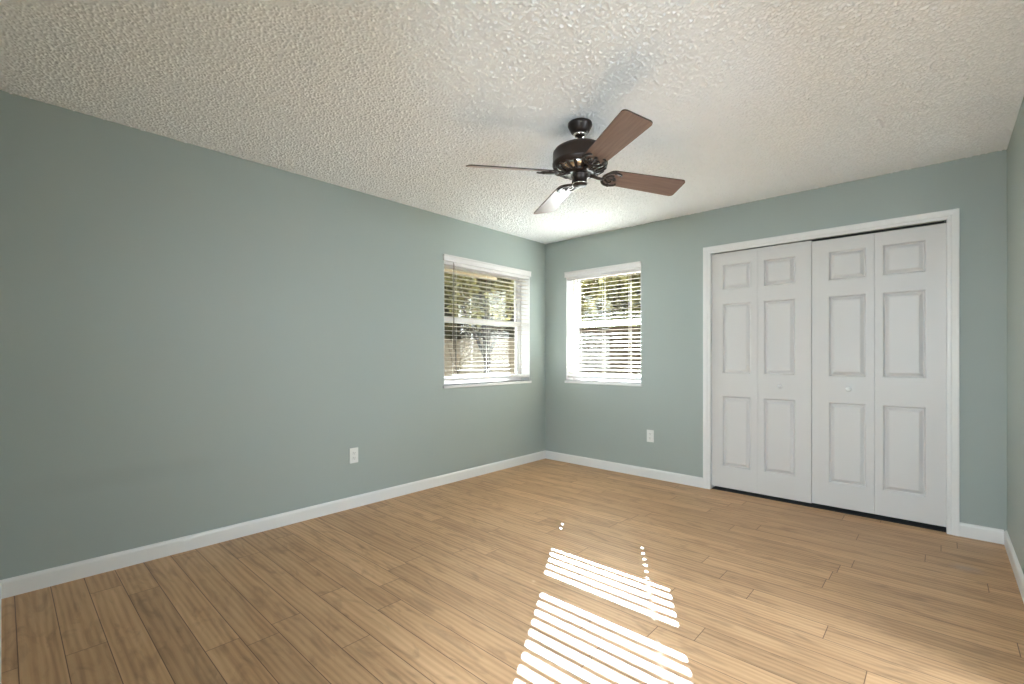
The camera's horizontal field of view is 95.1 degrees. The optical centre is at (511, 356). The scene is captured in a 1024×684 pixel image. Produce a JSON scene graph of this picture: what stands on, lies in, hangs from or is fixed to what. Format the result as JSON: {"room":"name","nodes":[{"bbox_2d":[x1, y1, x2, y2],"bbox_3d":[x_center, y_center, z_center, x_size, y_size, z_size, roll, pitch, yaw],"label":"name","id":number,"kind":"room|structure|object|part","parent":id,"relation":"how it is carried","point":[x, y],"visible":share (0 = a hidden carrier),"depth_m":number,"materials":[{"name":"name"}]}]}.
{"room":"empty bedroom","nodes":[
{"label":"empty bedroom","id":0,"kind":"room"},
{"bbox_2d":[0,90,544,579],"bbox_3d":[-1.097,-0.057,3.874,0.200,2.440,4.555,0,0,43],"label":"wall","id":1,"kind":"structure","parent":0,"point":[194,339],"depth_m":2.86,"materials":[{"name":"green paint"}]},
{"bbox_2d":[0,450,545,598],"bbox_3d":[-1.036,1.119,3.784,0.013,0.088,4.205,0,0,43],"label":"baseboard","id":2,"kind":"structure","parent":1,"relation":"attached to","point":[33,581],"depth_m":2.92,"materials":[{"name":"white paint"}]},
{"bbox_2d":[350,447,357,463],"bbox_3d":[-1.213,0.763,3.593,0.010,0.116,0.071,0,0,43],"label":"wall outlet","id":3,"kind":"object","parent":1,"relation":"attached to","point":[353,451],"visible":1,"depth_m":3.59,"materials":[{"name":"white plastic"}]},
{"bbox_2d":[443,265,531,388],"bbox_3d":[-0.275,-0.315,4.750,0.208,1.217,1.226,0,0,43],"label":"window","id":4,"kind":"structure","parent":1,"relation":"in","point":[521,360],"depth_m":5.14,"materials":[{"name":"white paint"}]},
{"bbox_3d":[-0.331,-0.605,4.802,0.022,0.566,1.134,0,0,43],"label":"sash","id":5,"kind":"part","parent":4,"relation":"part of","materials":[{"name":"white plastic"}]},
{"bbox_3d":[-0.314,-0.066,4.786,0.022,0.600,1.134,0,0,43],"label":"sash","id":6,"kind":"part","parent":4,"relation":"part of","materials":[{"name":"white plastic"}]},
{"bbox_2d":[443,254,530,380],"bbox_3d":[-0.230,-0.347,4.703,0.085,1.156,1.217,0,0,43],"label":"window blind","id":7,"kind":"object","parent":4,"relation":"attached to","point":[449,260],"visible":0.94,"depth_m":4.63,"materials":[{"name":"white plastic"}]},
{"bbox_3d":[-0.537,-0.314,4.391,0.055,1.056,0.006,0,0,43],"label":"ladder cord","id":8,"kind":"part","parent":7,"relation":"part of","materials":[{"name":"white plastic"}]},
{"bbox_3d":[-0.237,-0.314,4.718,0.055,1.056,0.006,0,0,43],"label":"ladder cord","id":9,"kind":"part","parent":7,"relation":"part of","materials":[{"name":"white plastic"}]},
{"bbox_3d":[-0.238,0.216,4.716,0.052,0.028,1.192,0,0,43],"label":"rail","id":10,"kind":"part","parent":7,"relation":"part of","materials":[{"name":"white plastic"}]},
{"bbox_3d":[-0.251,0.281,4.728,0.143,0.026,1.226,0,0,43],"label":"sill","id":11,"kind":"part","parent":4,"relation":"part of","materials":[{"name":"white paint"}]},
{"bbox_2d":[0,0,1023,243],"bbox_3d":[-0.125,-1.373,2.104,4.026,0.209,7.350,0,0,43],"label":"ceiling","id":12,"kind":"structure","parent":0,"point":[745,101],"depth_m":2.20,"materials":[{"name":"white paint"}]},
{"bbox_2d":[466,109,684,213],"bbox_3d":[0.373,-1.103,2.565,0.965,0.348,0.965,0,0,30],"label":"ceiling fan","id":13,"kind":"object","parent":12,"relation":"hanging from","point":[580,159],"visible":1,"depth_m":2.50,"materials":[{"name":"brown wood"}]},
{"bbox_3d":[-0.002,-0.988,2.464,0.467,0.006,0.150,-3,20,-15],"label":"blade","id":14,"kind":"part","parent":13,"relation":"part of","materials":[{"name":"brown wood"}]},
{"bbox_3d":[0.272,-0.982,2.939,0.150,0.006,0.467,-12,0,-15],"label":"blade","id":15,"kind":"part","parent":13,"relation":"part of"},
{"bbox_3d":[0.473,-1.008,2.190,0.150,0.006,0.467,16,-4,-14],"label":"blade","id":16,"kind":"part","parent":13,"relation":"part of","materials":[{"name":"brown wood"}]},
{"bbox_3d":[0.747,-0.987,2.666,0.467,0.006,0.150,3,-16,-15],"label":"blade","id":17,"kind":"part","parent":13,"relation":"part of","materials":[{"name":"brown wood"}]},
{"bbox_2d":[1,458,1023,683],"bbox_3d":[-0.125,1.221,2.104,4.026,0.124,7.350,0,0,43],"label":"floor","id":18,"kind":"structure","parent":0,"point":[543,571],"depth_m":2.23,"materials":[{"name":"brown wood"}]},
{"bbox_2d":[545,150,1006,530],"bbox_3d":[1.784,-0.057,4.186,3.626,2.440,0.200,0,0,43],"label":"wall","id":19,"kind":"structure","parent":0,"point":[611,423],"depth_m":4.13,"materials":[{"name":"green paint"}]},
{"bbox_2d":[565,271,641,385],"bbox_3d":[0.982,-0.311,4.903,0.914,1.210,0.208,0,0,43],"label":"window","id":20,"kind":"structure","parent":19,"relation":"in","point":[574,337],"depth_m":5.15,"materials":[{"name":"white paint"}]},
{"bbox_2d":[564,261,640,379],"bbox_3d":[0.935,-0.340,4.858,0.905,1.156,0.086,0,0,43],"label":"window blind","id":21,"kind":"object","parent":20,"relation":"attached to","point":[631,267],"visible":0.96,"depth_m":4.81,"materials":[{"name":"white plastic"}]},
{"bbox_3d":[0.956,-0.307,4.859,0.006,1.056,0.055,0,0,43],"label":"ladder cord","id":22,"kind":"part","parent":21,"relation":"part of","materials":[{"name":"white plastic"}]},
{"bbox_3d":[0.948,0.223,4.866,0.880,0.028,0.052,0,0,43],"label":"rail","id":23,"kind":"part","parent":21,"relation":"part of","materials":[{"name":"white plastic"}]},
{"bbox_3d":[1.177,-0.307,4.657,0.006,1.056,0.055,0,0,43],"label":"ladder cord","id":24,"kind":"part","parent":21,"relation":"part of","materials":[{"name":"white fabric"}]},
{"bbox_3d":[0.960,0.281,4.879,0.914,0.026,0.143,0,0,43],"label":"sill","id":25,"kind":"part","parent":20,"relation":"part of","materials":[{"name":"white paint"}]},
{"bbox_3d":[1.018,-0.066,4.942,0.822,0.600,0.022,0,0,43],"label":"sash","id":26,"kind":"part","parent":20,"relation":"part of","materials":[{"name":"white plastic"}]},
{"bbox_3d":[1.034,-0.602,4.960,0.822,0.559,0.022,0,0,43],"label":"sash","id":27,"kind":"part","parent":20,"relation":"part of","materials":[{"name":"white plastic"}]},
{"bbox_2d":[546,451,702,487],"bbox_3d":[1.037,1.119,4.727,1.767,0.088,0.013,0,0,43],"label":"baseboard","id":28,"kind":"structure","parent":19,"relation":"attached to","point":[684,479],"depth_m":4.61,"materials":[{"name":"white paint"}]},
{"bbox_2d":[647,430,653,441],"bbox_3d":[1.320,0.763,4.470,0.071,0.116,0.010,0,0,43],"label":"wall outlet","id":29,"kind":"object","parent":19,"relation":"attached to","point":[650,433],"visible":1,"depth_m":4.46,"materials":[{"name":"white plastic"}]},
{"bbox_2d":[712,241,811,502],"bbox_3d":[2.027,0.122,3.853,0.747,2.022,0.066,0,0,43],"label":"door","id":30,"kind":"structure","parent":19,"relation":"in","point":[762,297],"depth_m":3.83,"materials":[{"name":"white paint"}]},
{"bbox_2d":[718,221,943,253],"bbox_3d":[2.326,-0.893,3.612,1.480,0.004,0.025,0,0,43],"label":"door track","id":31,"kind":"object","parent":19,"relation":"attached to","point":[941,221],"visible":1,"depth_m":3.37,"materials":[{"name":"grey paint"}]},
{"bbox_2d":[703,208,959,535],"bbox_3d":[2.356,0.104,3.649,1.634,2.118,0.218,0,0,43],"label":"door frame","id":32,"kind":"structure","parent":19,"relation":"attached to","point":[952,216],"depth_m":3.07,"materials":[{"name":"white paint"}]},
{"bbox_2d":[812,223,945,526],"bbox_3d":[2.585,0.125,3.342,0.757,2.006,0.066,0,0,43],"label":"door","id":33,"kind":"structure","parent":19,"relation":"in","point":[879,299],"depth_m":3.32,"materials":[{"name":"white paint"}]},
{"bbox_2d":[960,522,1003,544],"bbox_3d":[2.965,1.119,2.959,0.202,0.088,0.013,0,0,43],"label":"baseboard","id":34,"kind":"structure","parent":19,"relation":"attached to","point":[983,533],"depth_m":2.95,"materials":[{"name":"white paint"}]},
{"bbox_2d":[1007,97,1023,573],"bbox_3d":[1.285,-0.057,0.811,0.200,2.440,7.350,0,0,43],"label":"wall","id":35,"kind":"structure","parent":0,"point":[1015,149],"depth_m":2.56,"materials":[{"name":"green paint"}]},
{"bbox_2d":[1004,530,1023,602],"bbox_3d":[2.443,1.119,2.232,0.013,0.088,1.790,0,0,43],"label":"baseboard","id":36,"kind":"structure","parent":35,"relation":"attached to","point":[1018,573],"depth_m":2.48,"materials":[{"name":"white paint"}]},
{"bbox_3d":[-1.166,-0.057,0.969,3.626,2.440,0.120,0,0,43],"label":"wall","id":37,"kind":"structure","parent":0,"visible":0},
{"bbox_2d":[0,583,0,683],"bbox_3d":[-1.553,1.119,1.415,2.427,0.088,0.013,0,0,43],"label":"baseboard","id":38,"kind":"structure","parent":37,"relation":"attached to","point":[0,583],"depth_m":1.83,"materials":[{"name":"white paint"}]},
{"label":"outside","id":39,"kind":"structure","parent":0,"visible":0},
{"bbox_3d":[3.085,1.503,8.286,52.000,0.120,60.000,0,0,43],"label":"floor","id":40,"kind":"structure","parent":39,"visible":0},
{"bbox_2d":[444,322,492,375],"bbox_3d":[-1.512,0.091,14.594,2.058,2.708,0.795,0,0,-28],"label":"shrub","id":41,"kind":"object","parent":40,"relation":"on","point":[462,326],"visible":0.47,"depth_m":14.48,"materials":[{"name":"green plant"}]},
{"bbox_2d":[444,273,513,374],"bbox_3d":[-0.652,-1.092,12.026,3.642,5.081,3.462,0,0,-30],"label":"tree","id":42,"kind":"object","parent":40,"relation":"on","point":[489,348],"visible":0.19,"depth_m":11.86,"materials":[{"name":"green plant"}]},
{"bbox_2d":[444,338,514,376],"bbox_3d":[-2.447,0.428,14.931,9.171,2.030,0.060,0,0,-22],"label":"fence","id":43,"kind":"object","parent":40,"relation":"on","point":[505,359],"visible":0.11,"depth_m":15.42,"materials":[{"name":"white wood"}]},
{"bbox_2d":[444,276,514,338],"bbox_3d":[-1.791,-2.323,18.884,8.192,7.542,4.450,0,0,-5],"label":"tree","id":44,"kind":"object","parent":40,"relation":"on","point":[493,331],"visible":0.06,"depth_m":17.98,"materials":[{"name":"green plant"}]},
{"bbox_2d":[579,277,605,328],"bbox_3d":[4.464,-1.592,22.465,4.931,6.079,3.344,0,0,43],"label":"tree","id":45,"kind":"object","parent":40,"relation":"on","point":[589,289],"visible":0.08,"depth_m":21.92,"materials":[{"name":"green plant"}]},
{"bbox_2d":[579,326,640,375],"bbox_3d":[6.564,0.253,12.449,12.500,2.380,0.060,0,0,43],"label":"wooden fence","id":46,"kind":"object","parent":40,"relation":"on","point":[607,332],"visible":0.12,"depth_m":15.47,"materials":[{"name":"white wood"}]},
{"bbox_2d":[580,272,640,328],"bbox_3d":[4.592,-1.136,17.744,4.537,5.169,2.858,0,0,43],"label":"tree","id":47,"kind":"object","parent":40,"relation":"on","point":[592,312],"visible":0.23,"depth_m":17.49,"materials":[{"name":"green plant"}]},
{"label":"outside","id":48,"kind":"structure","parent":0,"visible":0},
{"bbox_2d":[444,268,496,280],"bbox_3d":[-1.562,-1.317,4.813,1.745,0.240,5.600,0,0,43],"label":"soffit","id":49,"kind":"structure","parent":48,"point":[445,269],"depth_m":7.00,"materials":[{"name":"beige"}]}
]}

